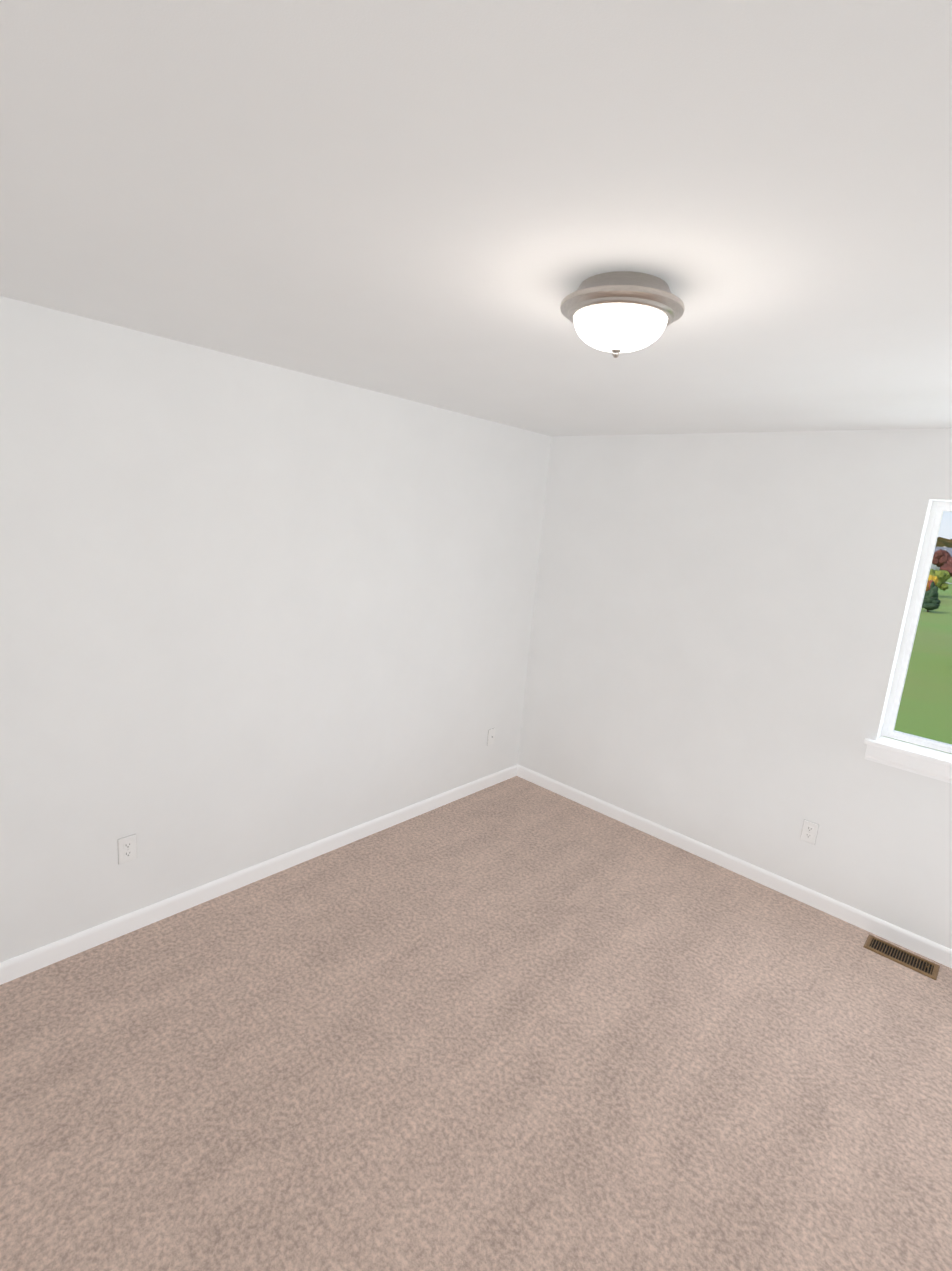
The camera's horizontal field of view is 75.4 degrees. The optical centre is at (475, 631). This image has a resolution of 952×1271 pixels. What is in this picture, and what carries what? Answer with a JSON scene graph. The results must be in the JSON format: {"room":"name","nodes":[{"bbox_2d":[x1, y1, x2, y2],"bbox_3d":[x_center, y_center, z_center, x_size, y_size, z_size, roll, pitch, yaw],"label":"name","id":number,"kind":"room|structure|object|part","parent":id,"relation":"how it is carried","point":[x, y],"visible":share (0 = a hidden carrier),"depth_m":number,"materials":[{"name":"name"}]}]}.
{"room":"empty bedroom","nodes":[
{"label":"empty bedroom","id":0,"kind":"room"},
{"bbox_2d":[0,296,551,962],"bbox_3d":[-1.120,0.035,2.873,0.200,2.440,4.700,15,15,41],"label":"wall","id":1,"kind":"structure","parent":0,"point":[252,612],"depth_m":2.71,"materials":[{"name":"white paint"}]},
{"bbox_2d":[118,834,136,863],"bbox_3d":[-1.462,0.913,2.586,0.008,0.116,0.072,15,15,41],"label":"duplex electrical outlet","id":2,"kind":"object","parent":1,"relation":"attached to","point":[127,848],"visible":1,"depth_m":2.58,"materials":[{"name":"white plastic"}]},
{"bbox_2d":[0,764,517,984],"bbox_3d":[-1.142,1.208,3.026,0.014,0.083,4.300,15,15,41],"label":"baseboard","id":3,"kind":"structure","parent":1,"relation":"attached to","point":[40,958],"depth_m":2.92,"materials":[{"name":"white wood"}]},
{"bbox_2d":[487,728,494,745],"bbox_3d":[0.110,0.730,4.290,0.013,0.116,0.072,15,15,41],"label":"outlet","id":4,"kind":"object","parent":1,"relation":"attached to","point":[491,736],"visible":1,"depth_m":4.29,"materials":[{"name":"white plastic"}]},
{"bbox_2d":[0,776,951,1270],"bbox_3d":[0.096,1.633,1.932,3.820,0.120,4.700,15,15,41],"label":"floor","id":5,"kind":"structure","parent":0,"point":[516,1024],"depth_m":2.12,"materials":[{"name":"carpet"}]},
{"bbox_2d":[863,935,939,979],"bbox_3d":[2.022,1.539,2.930,0.290,0.012,0.132,15,15,41],"label":"air vent register","id":6,"kind":"object","parent":5,"relation":"on","point":[918,964],"visible":1,"depth_m":2.92,"materials":[{"name":"brown metal"}]},
{"bbox_2d":[0,0,951,435],"bbox_3d":[0.315,-0.871,1.446,3.820,0.120,4.700,15,15,41],"label":"ceiling","id":7,"kind":"structure","parent":0,"point":[448,204],"depth_m":1.07,"materials":[{"name":"white paint"}]},
{"bbox_2d":[560,271,684,357],"bbox_3d":[0.339,-0.729,1.454,0.286,0.155,0.286,15,15,41],"label":"ceiling light","id":8,"kind":"object","parent":7,"relation":"attached to","point":[636,288],"depth_m":1.37,"materials":[{"name":"white glass"}]},
{"bbox_3d":[0.336,-0.696,1.460,0.217,0.088,0.217,15,15,41],"label":"ceiling lamp shade","id":9,"kind":"part","parent":8,"relation":"part of","materials":[{"name":"white glass"}]},
{"bbox_2d":[517,428,951,949],"bbox_3d":[1.726,0.193,3.337,3.420,2.440,0.200,15,15,41],"label":"wall","id":10,"kind":"structure","parent":0,"point":[718,624],"depth_m":3.39,"materials":[{"name":"white paint"}]},
{"bbox_2d":[517,765,951,967],"bbox_3d":[1.553,1.355,3.483,3.392,0.083,0.014,15,15,41],"label":"baseboard","id":11,"kind":"structure","parent":10,"relation":"attached to","point":[925,947],"depth_m":3.45,"materials":[{"name":"white wood"}]},
{"bbox_2d":[800,819,818,844],"bbox_3d":[1.764,1.059,3.259,0.072,0.116,0.008,15,15,41],"label":"outlet","id":12,"kind":"object","parent":10,"relation":"attached to","point":[809,831],"visible":1,"depth_m":3.26,"materials":[{"name":"white plastic"}]},
{"bbox_2d":[864,736,951,766],"bbox_3d":[2.413,0.651,2.673,1.250,0.025,0.151,15,15,41],"label":"window sill","id":13,"kind":"structure","parent":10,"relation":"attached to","point":[917,751],"depth_m":2.93,"materials":[{"name":"white wood"}]},
{"bbox_2d":[865,745,951,783],"bbox_3d":[2.376,0.706,2.647,1.220,0.080,0.017,15,15,41],"label":"apron","id":14,"kind":"object","parent":10,"relation":"attached to","point":[913,764],"visible":0.88,"depth_m":2.92,"materials":[{"name":"white wood"}]},
{"bbox_2d":[881,501,951,753],"bbox_3d":[2.539,0.062,2.642,1.160,1.160,0.087,15,15,41],"label":"sliding window","id":15,"kind":"structure","parent":10,"relation":"in","point":[938,508],"depth_m":2.98,"materials":[{"name":"white plastic"}]},
{"label":"outside","id":16,"kind":"structure","parent":0,"visible":0},
{"bbox_2d":[884,569,951,753],"bbox_3d":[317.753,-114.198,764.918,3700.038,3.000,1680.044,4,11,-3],"label":"ground","id":17,"kind":"structure","parent":16,"point":[934,713],"depth_m":29.86,"materials":[{"name":"green plant"}]},
{"bbox_2d":[922,549,951,611],"bbox_3d":[108.533,-26.692,194.976,103.076,12.500,235.537,15,15,41],"label":"trees","id":18,"kind":"object","parent":17,"relation":"on","point":[942,559],"depth_m":111.55,"materials":[{"name":"green plant"}]},
{"bbox_2d":[935,546,951,569],"bbox_3d":[225.941,-36.538,301.879,15.400,11.200,13.430,4,11,-3],"label":"house","id":19,"kind":"structure","parent":17,"relation":"on","point":[947,549],"depth_m":300.56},
{"bbox_2d":[936,537,951,547],"bbox_3d":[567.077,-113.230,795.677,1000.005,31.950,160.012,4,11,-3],"label":"ridge","id":20,"kind":"object","parent":17,"relation":"on","point":[942,542],"depth_m":755.47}
]}

